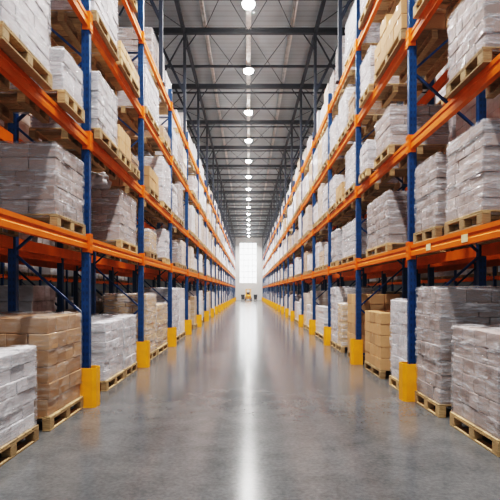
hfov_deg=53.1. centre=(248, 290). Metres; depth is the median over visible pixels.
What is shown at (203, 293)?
load
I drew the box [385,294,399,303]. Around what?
carton
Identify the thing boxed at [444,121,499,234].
load
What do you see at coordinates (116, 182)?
carton
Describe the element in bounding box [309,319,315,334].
guard
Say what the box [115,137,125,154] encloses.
carton
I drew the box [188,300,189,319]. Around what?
load
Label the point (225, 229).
beam
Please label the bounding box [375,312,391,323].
carton
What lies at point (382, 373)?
pallet
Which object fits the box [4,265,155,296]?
wall
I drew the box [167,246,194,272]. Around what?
load
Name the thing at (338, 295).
load
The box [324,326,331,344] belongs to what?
guard
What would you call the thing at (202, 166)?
load
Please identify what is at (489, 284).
wall
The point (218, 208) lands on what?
beam
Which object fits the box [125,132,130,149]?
carton
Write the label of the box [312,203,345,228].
load
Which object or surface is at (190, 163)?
load
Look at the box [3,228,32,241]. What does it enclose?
load
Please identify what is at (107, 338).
load
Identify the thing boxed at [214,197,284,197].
beam
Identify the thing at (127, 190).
pallet
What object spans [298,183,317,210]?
load
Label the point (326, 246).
load
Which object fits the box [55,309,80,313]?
load
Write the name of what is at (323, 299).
load
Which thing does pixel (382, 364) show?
carton
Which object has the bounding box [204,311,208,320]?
guard
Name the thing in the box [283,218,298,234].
load
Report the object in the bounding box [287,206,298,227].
load
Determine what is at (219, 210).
trim
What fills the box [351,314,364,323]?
carton
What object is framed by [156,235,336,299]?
wall
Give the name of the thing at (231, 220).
beam
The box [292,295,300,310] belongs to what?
load
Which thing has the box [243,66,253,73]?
lamp
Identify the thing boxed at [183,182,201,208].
load
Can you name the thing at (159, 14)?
column
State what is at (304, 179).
load
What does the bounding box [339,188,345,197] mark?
carton
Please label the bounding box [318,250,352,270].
load
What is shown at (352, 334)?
carton
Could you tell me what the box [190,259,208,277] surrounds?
load
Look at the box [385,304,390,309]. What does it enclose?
carton
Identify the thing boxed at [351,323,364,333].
carton
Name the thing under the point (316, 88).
columns
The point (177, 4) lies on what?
beam
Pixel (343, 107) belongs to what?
load
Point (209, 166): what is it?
beam
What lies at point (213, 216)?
load
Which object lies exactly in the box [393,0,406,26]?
carton
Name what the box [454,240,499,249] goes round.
load
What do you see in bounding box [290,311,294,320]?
guard
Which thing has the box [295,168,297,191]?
load
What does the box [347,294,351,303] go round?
carton
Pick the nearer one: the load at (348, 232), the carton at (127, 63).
the carton at (127, 63)
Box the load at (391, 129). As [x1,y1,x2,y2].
[374,104,449,168]
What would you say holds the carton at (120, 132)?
on the carton at (121, 145)
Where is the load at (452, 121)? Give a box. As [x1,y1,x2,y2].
[442,115,455,153]
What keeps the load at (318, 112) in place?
on the rack at (477, 86)
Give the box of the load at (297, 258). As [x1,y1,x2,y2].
[294,257,300,277]
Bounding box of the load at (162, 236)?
[128,228,169,264]
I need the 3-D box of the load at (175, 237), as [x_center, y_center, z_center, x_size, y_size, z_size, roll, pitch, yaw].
[-2.854,-2.924,22.753,1.080,1.246,1.050,0,0,0]
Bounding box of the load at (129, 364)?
[91,313,137,377]
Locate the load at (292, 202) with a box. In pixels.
[291,202,298,221]
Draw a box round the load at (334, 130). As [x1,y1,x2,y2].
[329,116,366,159]
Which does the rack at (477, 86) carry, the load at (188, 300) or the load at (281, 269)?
the load at (281, 269)
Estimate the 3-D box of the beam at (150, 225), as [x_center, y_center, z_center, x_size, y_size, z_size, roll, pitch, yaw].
[0.000,-9.850,75.555,34.000,0.200,0.710,0,0,0]
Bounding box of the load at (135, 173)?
[91,154,139,179]
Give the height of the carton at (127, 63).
0.136 m
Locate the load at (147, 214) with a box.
[144,184,177,221]
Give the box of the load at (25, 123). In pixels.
[4,112,31,143]
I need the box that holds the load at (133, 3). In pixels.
[117,0,136,11]
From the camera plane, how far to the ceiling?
23.25 m
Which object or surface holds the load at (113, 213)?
on the rack at (9, 220)
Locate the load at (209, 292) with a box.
[203,291,210,317]
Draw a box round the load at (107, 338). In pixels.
[80,318,124,390]
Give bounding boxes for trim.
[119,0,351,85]
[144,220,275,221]
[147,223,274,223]
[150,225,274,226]
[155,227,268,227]
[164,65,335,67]
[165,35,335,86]
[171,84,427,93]
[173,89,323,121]
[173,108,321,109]
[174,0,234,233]
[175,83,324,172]
[189,125,311,147]
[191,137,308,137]
[199,0,239,235]
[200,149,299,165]
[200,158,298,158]
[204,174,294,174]
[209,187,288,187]
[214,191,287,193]
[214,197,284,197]
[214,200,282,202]
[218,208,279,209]
[219,210,278,242]
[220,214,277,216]
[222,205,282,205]
[222,216,275,246]
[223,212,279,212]
[223,221,272,249]
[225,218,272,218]
[225,226,272,251]
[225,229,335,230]
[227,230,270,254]
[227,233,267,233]
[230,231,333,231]
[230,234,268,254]
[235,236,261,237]
[246,10,250,234]
[257,0,297,235]
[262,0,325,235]
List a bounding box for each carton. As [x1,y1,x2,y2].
[109,176,119,185]
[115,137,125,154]
[116,40,125,56]
[117,124,124,142]
[118,48,125,62]
[120,176,134,185]
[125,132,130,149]
[125,145,130,160]
[126,51,130,65]
[126,59,130,71]
[135,176,152,188]
[144,166,152,178]
[153,171,155,182]
[339,181,345,190]
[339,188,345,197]
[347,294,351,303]
[347,332,350,341]
[348,313,351,322]
[351,294,369,303]
[351,304,368,313]
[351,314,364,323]
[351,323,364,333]
[351,333,364,344]
[365,310,380,320]
[365,320,369,331]
[365,331,369,341]
[365,341,369,352]
[365,351,369,362]
[369,304,384,310]
[370,294,384,303]
[370,311,386,322]
[370,322,374,333]
[370,332,374,343]
[370,353,374,365]
[374,41,379,61]
[375,54,379,71]
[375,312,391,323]
[375,323,392,335]
[375,334,391,346]
[375,345,391,358]
[375,356,391,369]
[380,14,392,38]
[380,28,386,50]
[380,42,385,63]
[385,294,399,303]
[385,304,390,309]
[386,28,393,52]
[387,16,393,38]
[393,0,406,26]
[394,14,417,38]
[425,14,445,27]
[434,9,445,13]
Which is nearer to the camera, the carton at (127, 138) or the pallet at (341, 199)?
the carton at (127, 138)
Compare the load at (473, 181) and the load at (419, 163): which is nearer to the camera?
the load at (473, 181)
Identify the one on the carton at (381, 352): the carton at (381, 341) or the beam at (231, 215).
the carton at (381, 341)
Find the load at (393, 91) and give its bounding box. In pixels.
[359,46,421,107]
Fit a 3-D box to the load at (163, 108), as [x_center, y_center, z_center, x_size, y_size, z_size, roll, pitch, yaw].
[-3.076,-6.303,16.090,1.080,1.166,1.119,0,0,0]
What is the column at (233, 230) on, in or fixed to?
attached to the wall at (99, 287)
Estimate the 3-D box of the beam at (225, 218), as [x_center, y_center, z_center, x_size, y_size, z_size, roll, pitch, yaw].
[0.000,-9.910,68.140,34.000,0.080,0.090,0,0,0]
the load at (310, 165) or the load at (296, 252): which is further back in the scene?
the load at (296, 252)
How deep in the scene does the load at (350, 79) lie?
13.85 m
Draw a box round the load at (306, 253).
[303,251,326,275]
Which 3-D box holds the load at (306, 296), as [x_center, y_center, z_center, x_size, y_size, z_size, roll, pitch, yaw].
[3.078,0.883,22.755,1.080,1.594,1.150,0,0,0]
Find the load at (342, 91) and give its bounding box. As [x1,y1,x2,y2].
[335,37,354,104]
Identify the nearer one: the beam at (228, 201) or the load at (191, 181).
the load at (191, 181)
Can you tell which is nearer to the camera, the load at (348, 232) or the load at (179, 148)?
the load at (348, 232)
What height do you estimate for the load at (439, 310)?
1.759 m
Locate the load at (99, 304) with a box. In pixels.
[96,301,103,314]
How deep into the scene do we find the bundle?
9.47 m
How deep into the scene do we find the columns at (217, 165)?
39.38 m
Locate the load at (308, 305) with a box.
[306,304,310,330]
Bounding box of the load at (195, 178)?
[182,176,197,202]
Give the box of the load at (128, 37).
[117,27,160,93]
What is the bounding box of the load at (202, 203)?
[193,186,203,212]
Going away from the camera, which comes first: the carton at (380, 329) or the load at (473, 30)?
the load at (473, 30)
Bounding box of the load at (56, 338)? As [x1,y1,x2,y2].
[0,312,82,430]
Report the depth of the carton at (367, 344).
10.60 m
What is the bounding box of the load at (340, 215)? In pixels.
[322,183,354,220]
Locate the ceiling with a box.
[117,0,455,234]
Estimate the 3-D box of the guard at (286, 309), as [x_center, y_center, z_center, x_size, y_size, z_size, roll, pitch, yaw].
[2.478,1.395,32.030,0.255,0.570,0.280,0,0,0]
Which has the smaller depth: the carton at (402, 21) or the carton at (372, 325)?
the carton at (402, 21)
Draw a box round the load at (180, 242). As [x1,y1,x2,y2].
[154,240,186,269]
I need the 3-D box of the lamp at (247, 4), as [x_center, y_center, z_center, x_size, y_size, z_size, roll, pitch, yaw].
[0.000,-9.867,16.940,0.500,0.535,0.500,0,0,0]
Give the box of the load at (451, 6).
[413,0,464,18]
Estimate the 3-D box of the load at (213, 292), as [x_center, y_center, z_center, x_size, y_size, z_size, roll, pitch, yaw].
[-2.928,0.883,35.266,1.080,1.593,1.150,0,0,0]
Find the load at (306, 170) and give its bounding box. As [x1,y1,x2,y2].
[303,148,308,174]
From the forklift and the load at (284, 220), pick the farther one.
the forklift
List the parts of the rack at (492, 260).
upright post, upright post, post, upright post, post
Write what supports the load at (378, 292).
on the floor
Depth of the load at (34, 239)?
10.24 m
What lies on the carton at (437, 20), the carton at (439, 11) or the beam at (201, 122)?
the carton at (439, 11)
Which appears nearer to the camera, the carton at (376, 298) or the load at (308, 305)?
the carton at (376, 298)
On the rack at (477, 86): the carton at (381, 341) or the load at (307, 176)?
the load at (307, 176)
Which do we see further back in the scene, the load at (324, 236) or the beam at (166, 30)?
the load at (324, 236)
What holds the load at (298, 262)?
on the rack at (477, 86)
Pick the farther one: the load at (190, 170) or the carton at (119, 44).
the load at (190, 170)
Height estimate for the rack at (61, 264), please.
8.450 m
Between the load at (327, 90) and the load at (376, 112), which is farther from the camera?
the load at (327, 90)
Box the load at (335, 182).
[328,175,369,214]
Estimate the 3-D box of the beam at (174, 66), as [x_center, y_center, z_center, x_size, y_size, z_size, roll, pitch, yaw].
[0.000,-9.910,22.060,34.000,0.080,0.090,0,0,0]
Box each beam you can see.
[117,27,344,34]
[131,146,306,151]
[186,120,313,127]
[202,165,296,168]
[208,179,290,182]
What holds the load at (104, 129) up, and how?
on the rack at (9, 220)
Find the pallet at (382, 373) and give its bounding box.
[364,361,391,378]
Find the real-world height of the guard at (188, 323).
0.570 m
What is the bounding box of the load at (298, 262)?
[296,260,318,277]
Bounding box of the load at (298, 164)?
[297,158,300,186]
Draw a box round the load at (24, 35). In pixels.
[0,0,52,89]
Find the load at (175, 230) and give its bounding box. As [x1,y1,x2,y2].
[161,203,191,234]
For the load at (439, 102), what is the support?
on the rack at (492, 260)
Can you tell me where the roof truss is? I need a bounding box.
[144,0,353,29]
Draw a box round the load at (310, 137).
[306,136,311,167]
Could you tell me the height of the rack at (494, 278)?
8.450 m
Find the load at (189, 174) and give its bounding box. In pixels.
[188,158,199,181]
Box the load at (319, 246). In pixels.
[314,242,347,272]
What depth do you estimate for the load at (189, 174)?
25.40 m
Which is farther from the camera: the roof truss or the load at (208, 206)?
the load at (208, 206)
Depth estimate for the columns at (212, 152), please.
34.26 m
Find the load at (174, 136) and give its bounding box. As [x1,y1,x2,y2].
[144,127,177,168]
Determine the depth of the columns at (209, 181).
44.49 m
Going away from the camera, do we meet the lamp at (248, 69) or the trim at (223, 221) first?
the lamp at (248, 69)
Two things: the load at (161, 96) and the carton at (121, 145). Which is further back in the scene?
the load at (161, 96)
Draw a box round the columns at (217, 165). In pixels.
[204,165,294,218]
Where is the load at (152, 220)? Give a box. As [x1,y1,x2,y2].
[149,184,183,226]
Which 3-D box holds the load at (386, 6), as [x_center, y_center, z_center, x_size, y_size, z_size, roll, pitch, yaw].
[2.970,-6.217,10.464,1.080,0.892,1.151,0,0,0]
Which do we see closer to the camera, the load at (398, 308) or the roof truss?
the load at (398, 308)
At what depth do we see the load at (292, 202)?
28.66 m
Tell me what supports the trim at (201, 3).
attached to the ceiling
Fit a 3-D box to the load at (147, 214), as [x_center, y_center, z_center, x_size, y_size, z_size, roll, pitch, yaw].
[-2.869,-2.840,16.090,1.081,1.079,1.057,0,0,0]
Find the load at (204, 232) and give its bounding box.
[188,226,206,248]
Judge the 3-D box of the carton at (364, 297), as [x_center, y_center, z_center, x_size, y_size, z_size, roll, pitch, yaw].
[2.704,0.190,12.079,0.351,0.239,0.438,0,0,0]
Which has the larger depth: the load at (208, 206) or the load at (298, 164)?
the load at (208, 206)
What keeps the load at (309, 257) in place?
on the rack at (477, 86)
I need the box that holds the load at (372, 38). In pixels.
[344,3,380,69]
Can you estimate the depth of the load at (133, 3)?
10.12 m
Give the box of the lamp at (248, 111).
[244,108,252,114]
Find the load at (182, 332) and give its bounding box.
[150,288,185,338]
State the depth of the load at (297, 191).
25.68 m
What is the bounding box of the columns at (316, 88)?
[155,25,344,140]
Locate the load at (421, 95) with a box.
[417,93,435,105]
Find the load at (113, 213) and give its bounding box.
[63,189,136,252]
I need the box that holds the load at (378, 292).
[372,291,401,299]
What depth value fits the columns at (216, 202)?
54.74 m
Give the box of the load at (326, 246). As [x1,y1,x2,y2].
[324,244,361,269]
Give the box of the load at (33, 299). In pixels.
[0,285,54,313]
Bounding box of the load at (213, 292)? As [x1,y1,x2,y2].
[213,292,214,314]
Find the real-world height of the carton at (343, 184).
0.179 m
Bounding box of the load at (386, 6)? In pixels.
[359,0,400,29]
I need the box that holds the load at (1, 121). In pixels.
[0,119,3,142]
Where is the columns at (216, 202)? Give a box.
[216,202,281,237]
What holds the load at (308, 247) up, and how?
on the rack at (477, 86)
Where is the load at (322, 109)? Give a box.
[319,104,327,140]
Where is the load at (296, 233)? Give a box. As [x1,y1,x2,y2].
[293,231,311,247]
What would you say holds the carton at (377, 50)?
on the carton at (377, 62)
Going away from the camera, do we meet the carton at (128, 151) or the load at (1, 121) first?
the load at (1, 121)
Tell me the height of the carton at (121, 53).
0.136 m
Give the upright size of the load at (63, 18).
1.104 m
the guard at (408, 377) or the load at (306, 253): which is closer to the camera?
the guard at (408, 377)
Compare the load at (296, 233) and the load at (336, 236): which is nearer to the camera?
the load at (336, 236)
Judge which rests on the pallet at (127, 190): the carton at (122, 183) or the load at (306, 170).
the carton at (122, 183)
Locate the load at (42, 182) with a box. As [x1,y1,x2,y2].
[0,141,85,236]
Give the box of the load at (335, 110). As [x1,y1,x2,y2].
[329,70,339,116]
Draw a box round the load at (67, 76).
[0,46,84,122]
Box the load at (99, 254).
[96,252,120,261]
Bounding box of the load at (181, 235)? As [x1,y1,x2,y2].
[172,205,195,238]
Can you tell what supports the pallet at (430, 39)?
on the rack at (477, 86)
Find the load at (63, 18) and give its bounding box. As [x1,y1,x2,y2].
[48,0,118,60]
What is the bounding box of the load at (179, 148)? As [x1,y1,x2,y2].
[167,134,182,176]
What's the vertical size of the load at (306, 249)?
0.838 m
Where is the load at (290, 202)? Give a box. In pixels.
[289,183,292,204]
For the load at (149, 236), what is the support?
on the rack at (9, 220)
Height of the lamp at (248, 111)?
0.535 m
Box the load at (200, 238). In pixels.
[178,216,201,244]
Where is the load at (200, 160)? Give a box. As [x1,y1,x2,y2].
[200,160,201,185]
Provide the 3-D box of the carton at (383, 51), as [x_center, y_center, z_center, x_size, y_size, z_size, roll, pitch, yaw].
[2.607,-4.308,9.046,0.351,0.235,0.420,0,0,0]
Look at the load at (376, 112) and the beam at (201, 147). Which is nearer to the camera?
the load at (376, 112)
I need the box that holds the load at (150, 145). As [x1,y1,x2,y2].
[126,126,170,155]
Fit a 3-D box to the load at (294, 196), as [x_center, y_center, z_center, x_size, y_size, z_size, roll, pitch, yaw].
[3.009,-4.641,27.216,1.080,1.242,1.250,0,0,0]
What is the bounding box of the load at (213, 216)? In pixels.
[208,213,214,231]
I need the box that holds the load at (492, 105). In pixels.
[486,94,499,120]
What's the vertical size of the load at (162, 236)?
1.019 m
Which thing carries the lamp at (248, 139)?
hanging from the ceiling
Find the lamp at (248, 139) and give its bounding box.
[245,137,251,142]
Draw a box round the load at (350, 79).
[342,53,361,88]
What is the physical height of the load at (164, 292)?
1.799 m
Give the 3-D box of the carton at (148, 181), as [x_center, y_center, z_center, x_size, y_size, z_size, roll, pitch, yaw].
[-2.500,-2.590,11.950,0.351,0.239,0.395,0,0,0]
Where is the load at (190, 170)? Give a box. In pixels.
[188,144,196,175]
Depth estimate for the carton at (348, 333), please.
12.61 m
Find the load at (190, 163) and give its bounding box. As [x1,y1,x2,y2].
[188,137,193,167]
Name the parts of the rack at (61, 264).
upright post, post, upright post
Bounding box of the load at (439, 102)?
[434,61,449,105]
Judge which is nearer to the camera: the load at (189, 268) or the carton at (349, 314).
the carton at (349, 314)
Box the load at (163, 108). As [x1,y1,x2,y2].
[158,71,171,114]
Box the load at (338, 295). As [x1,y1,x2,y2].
[330,286,372,348]
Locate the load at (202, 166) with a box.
[202,166,203,192]
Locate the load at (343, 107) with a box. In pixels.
[337,88,375,145]
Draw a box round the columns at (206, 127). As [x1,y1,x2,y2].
[188,120,310,192]
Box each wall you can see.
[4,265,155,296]
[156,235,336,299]
[344,270,499,290]
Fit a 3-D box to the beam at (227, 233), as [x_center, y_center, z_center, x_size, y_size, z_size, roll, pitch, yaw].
[0.000,-9.850,85.795,34.000,0.200,0.710,0,0,0]
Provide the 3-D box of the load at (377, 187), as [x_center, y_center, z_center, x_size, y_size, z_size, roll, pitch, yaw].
[3.010,-2.950,12.311,1.084,1.159,1.184,0,0,0]
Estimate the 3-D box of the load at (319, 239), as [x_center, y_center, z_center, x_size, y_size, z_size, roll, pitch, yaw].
[3.020,-3.040,24.418,1.080,1.338,1.200,0,0,0]
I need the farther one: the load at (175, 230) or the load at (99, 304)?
the load at (175, 230)
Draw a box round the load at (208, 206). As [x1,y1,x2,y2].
[199,204,209,223]
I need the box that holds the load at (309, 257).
[306,254,334,274]
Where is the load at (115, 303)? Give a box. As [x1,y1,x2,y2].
[103,293,156,359]
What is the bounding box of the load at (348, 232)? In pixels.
[341,218,399,264]
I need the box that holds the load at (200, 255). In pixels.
[181,254,202,275]
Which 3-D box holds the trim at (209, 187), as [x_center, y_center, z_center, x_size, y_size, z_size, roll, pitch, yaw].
[0.000,-9.910,47.660,34.000,0.080,0.090,0,0,0]
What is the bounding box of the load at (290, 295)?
[290,295,291,310]
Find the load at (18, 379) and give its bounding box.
[0,345,38,465]
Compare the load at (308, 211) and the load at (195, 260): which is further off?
the load at (195, 260)
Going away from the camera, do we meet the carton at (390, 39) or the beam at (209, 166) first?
the carton at (390, 39)
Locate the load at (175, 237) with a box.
[173,211,198,241]
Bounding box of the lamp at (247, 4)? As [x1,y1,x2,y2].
[241,0,255,9]
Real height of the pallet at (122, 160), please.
0.170 m
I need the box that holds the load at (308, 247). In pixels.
[291,235,310,250]
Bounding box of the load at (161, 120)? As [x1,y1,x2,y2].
[158,110,181,141]
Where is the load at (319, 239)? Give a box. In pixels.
[298,213,322,243]
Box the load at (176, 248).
[146,242,181,268]
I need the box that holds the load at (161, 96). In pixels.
[159,54,164,102]
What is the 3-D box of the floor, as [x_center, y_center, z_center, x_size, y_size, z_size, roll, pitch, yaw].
[0.000,1.780,42.000,34.000,0.200,102.000,0,0,0]
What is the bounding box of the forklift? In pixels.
[245,289,251,300]
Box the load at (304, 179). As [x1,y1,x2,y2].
[301,177,317,204]
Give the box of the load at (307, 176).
[305,172,317,199]
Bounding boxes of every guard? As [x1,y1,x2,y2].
[80,365,99,407]
[136,340,149,367]
[167,327,176,346]
[185,320,191,334]
[197,315,201,326]
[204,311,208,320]
[285,308,288,316]
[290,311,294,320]
[298,315,303,326]
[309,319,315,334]
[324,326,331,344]
[350,339,362,364]
[399,362,417,401]
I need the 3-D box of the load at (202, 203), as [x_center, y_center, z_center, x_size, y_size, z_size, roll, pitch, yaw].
[-2.875,-4.682,25.702,1.080,1.242,1.100,0,0,0]
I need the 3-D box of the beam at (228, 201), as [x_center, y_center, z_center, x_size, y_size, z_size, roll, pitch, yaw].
[0.000,-9.850,55.075,34.000,0.200,0.710,0,0,0]
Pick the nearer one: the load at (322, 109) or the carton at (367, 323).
the carton at (367, 323)
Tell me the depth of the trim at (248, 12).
21.97 m
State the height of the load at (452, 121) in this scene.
1.300 m
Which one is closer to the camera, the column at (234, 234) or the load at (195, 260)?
the load at (195, 260)
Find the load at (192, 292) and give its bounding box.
[188,291,202,323]
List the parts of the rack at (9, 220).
post, upright post, post, post, upright post, post, upright post, post, upright post, upright post, upright post, upright post, upright post, upright post, upright post, upright post, upright post, upright post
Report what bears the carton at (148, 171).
on the carton at (148, 181)
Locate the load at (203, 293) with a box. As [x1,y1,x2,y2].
[203,293,208,310]
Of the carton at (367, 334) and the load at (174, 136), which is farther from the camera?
the load at (174, 136)
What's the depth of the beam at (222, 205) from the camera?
57.85 m
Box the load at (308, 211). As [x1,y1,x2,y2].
[305,205,332,236]
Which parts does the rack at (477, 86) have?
upright post, upright post, upright post, upright post, upright post, upright post, upright post, upright post, upright post, upright post, post, upright post, post, upright post, post, post, upright post, post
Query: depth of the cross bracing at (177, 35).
21.07 m
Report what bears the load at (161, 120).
on the rack at (9, 220)
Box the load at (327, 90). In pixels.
[323,84,335,130]
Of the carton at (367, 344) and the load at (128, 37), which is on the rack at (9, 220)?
the load at (128, 37)
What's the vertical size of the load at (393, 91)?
0.962 m
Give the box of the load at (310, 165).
[308,160,321,193]
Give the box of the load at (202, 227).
[191,219,203,246]
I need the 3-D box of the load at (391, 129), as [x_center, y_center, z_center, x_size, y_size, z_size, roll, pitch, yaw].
[2.970,-2.817,9.167,1.080,0.893,1.057,0,0,0]
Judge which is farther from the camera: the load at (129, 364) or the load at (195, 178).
the load at (195, 178)
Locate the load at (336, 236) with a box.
[330,228,372,267]
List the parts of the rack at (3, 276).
upright post, upright post, upright post, post, upright post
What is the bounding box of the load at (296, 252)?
[287,235,304,253]
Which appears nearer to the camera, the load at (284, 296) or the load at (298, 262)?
the load at (298, 262)
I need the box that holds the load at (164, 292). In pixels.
[144,287,179,340]
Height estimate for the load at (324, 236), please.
1.056 m
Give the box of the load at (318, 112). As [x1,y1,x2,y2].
[316,111,320,148]
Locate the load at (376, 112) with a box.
[347,91,396,130]
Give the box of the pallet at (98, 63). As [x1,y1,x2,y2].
[69,55,139,97]
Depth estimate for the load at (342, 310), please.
13.65 m
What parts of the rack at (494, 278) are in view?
upright post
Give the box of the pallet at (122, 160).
[64,149,130,170]
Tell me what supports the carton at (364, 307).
on the carton at (352, 315)
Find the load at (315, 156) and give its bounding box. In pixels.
[313,148,327,186]
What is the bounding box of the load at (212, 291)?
[212,291,220,304]
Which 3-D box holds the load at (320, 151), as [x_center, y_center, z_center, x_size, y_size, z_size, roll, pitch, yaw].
[3.010,-4.642,17.556,1.080,1.242,1.050,0,0,0]
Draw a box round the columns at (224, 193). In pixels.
[214,193,284,232]
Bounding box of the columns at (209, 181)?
[209,181,288,226]
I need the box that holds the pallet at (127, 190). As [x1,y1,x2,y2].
[108,186,158,201]
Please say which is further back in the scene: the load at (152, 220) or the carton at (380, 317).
the load at (152, 220)
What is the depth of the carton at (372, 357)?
10.18 m
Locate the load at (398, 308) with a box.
[389,298,417,390]
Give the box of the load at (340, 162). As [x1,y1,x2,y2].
[321,129,345,171]
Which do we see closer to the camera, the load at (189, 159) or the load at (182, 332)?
the load at (182, 332)
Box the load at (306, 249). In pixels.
[289,237,307,251]
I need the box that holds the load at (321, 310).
[315,305,327,340]
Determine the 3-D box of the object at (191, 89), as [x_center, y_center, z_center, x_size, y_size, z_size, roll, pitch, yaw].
[0.000,-9.900,26.640,11.217,0.120,5.130,0,0,0]
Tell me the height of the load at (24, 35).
1.150 m
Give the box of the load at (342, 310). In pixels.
[336,303,347,352]
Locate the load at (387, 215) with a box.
[366,191,445,257]
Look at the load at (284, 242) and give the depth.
35.38 m
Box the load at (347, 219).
[317,183,352,224]
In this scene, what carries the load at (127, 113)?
on the rack at (9, 220)
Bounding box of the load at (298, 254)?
[284,244,299,256]
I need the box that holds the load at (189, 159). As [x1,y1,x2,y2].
[186,130,190,160]
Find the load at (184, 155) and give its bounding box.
[172,145,187,184]
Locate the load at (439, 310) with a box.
[415,286,499,417]
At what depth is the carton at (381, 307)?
11.86 m
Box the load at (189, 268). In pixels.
[161,246,190,271]
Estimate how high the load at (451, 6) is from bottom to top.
1.009 m
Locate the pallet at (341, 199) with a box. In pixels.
[335,195,381,207]
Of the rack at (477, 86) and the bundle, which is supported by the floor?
the rack at (477, 86)
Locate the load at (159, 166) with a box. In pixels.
[129,156,171,214]
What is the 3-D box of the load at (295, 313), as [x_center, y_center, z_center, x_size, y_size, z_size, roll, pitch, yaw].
[3.068,1.132,27.198,1.080,1.095,1.200,0,0,0]
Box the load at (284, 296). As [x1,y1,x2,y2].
[284,296,285,314]
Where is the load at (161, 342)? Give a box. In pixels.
[155,303,167,354]
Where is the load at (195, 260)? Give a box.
[172,258,197,273]
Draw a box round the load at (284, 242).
[283,239,297,257]
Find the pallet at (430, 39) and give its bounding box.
[374,28,449,83]
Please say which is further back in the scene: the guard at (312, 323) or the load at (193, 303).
the load at (193, 303)
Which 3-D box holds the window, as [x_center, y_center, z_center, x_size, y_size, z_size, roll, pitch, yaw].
[-0.070,-5.170,92.125,3.240,7.500,0.170,0,0,0]
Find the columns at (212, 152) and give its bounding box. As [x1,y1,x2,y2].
[199,146,299,207]
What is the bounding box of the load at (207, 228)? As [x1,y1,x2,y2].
[192,228,208,251]
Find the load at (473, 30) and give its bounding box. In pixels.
[446,0,499,98]
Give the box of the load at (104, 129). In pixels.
[29,71,118,157]
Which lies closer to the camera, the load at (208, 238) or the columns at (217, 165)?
the load at (208, 238)
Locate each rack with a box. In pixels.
[0,0,234,367]
[0,153,213,314]
[0,262,132,308]
[4,204,499,309]
[263,0,499,363]
[290,79,499,298]
[367,266,499,290]
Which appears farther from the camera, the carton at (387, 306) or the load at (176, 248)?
the load at (176, 248)
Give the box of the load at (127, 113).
[115,64,159,135]
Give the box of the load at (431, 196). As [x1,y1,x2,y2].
[413,154,499,244]
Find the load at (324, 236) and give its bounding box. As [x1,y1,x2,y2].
[302,215,327,239]
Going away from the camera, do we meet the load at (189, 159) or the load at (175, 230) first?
the load at (175, 230)
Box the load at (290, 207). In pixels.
[289,205,298,224]
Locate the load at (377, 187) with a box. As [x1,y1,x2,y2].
[344,143,399,198]
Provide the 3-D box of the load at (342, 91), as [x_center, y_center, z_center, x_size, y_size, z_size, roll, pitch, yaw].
[3.220,-6.605,15.025,1.081,1.669,1.052,0,0,0]
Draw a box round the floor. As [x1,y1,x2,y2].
[0,300,499,499]
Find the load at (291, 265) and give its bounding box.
[288,264,306,279]
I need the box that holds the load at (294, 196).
[293,192,300,218]
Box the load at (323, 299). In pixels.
[310,291,327,318]
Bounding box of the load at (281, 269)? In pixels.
[280,268,286,281]
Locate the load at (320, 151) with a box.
[317,137,345,179]
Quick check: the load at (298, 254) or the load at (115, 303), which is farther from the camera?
the load at (298, 254)
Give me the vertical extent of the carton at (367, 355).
0.217 m
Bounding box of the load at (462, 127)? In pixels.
[456,97,475,139]
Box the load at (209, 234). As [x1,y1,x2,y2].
[194,232,211,254]
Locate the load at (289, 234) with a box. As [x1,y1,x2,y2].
[285,234,300,255]
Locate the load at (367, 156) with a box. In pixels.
[359,139,406,183]
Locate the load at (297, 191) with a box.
[295,188,305,214]
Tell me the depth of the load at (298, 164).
27.21 m
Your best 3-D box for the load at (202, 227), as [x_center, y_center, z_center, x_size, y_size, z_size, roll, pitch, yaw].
[-2.880,-2.971,25.680,1.080,1.341,1.150,0,0,0]
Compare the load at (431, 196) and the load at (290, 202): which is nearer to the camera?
the load at (431, 196)
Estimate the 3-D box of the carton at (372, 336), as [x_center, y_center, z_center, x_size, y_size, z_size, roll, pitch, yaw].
[2.704,0.965,10.208,0.351,0.217,0.428,0,0,0]
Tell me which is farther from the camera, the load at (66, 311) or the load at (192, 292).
the load at (192, 292)
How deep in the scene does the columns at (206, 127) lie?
29.14 m
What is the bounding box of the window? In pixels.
[240,243,256,282]
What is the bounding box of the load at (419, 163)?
[417,161,423,167]
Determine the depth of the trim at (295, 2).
22.80 m
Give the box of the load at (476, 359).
[450,326,499,456]
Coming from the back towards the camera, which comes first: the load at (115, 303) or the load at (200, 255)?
the load at (200, 255)
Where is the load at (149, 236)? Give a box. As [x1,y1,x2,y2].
[106,229,157,260]
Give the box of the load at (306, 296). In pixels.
[303,293,310,328]
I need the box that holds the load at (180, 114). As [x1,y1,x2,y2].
[178,113,186,148]
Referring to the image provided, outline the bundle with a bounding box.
[91,171,111,189]
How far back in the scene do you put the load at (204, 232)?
26.64 m
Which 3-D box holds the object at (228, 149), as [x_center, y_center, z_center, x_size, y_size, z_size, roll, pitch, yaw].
[0.000,-9.900,36.880,11.217,0.120,5.130,0,0,0]
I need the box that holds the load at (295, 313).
[294,302,296,321]
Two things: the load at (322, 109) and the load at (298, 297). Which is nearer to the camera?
the load at (322, 109)
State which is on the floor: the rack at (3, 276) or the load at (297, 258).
the rack at (3, 276)
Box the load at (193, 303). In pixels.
[188,296,196,328]
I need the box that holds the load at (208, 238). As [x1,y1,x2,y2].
[194,238,209,252]
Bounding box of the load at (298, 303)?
[296,302,299,323]
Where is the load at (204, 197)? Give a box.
[199,194,206,216]
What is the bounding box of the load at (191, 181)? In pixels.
[175,176,195,198]
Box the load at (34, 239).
[32,236,54,246]

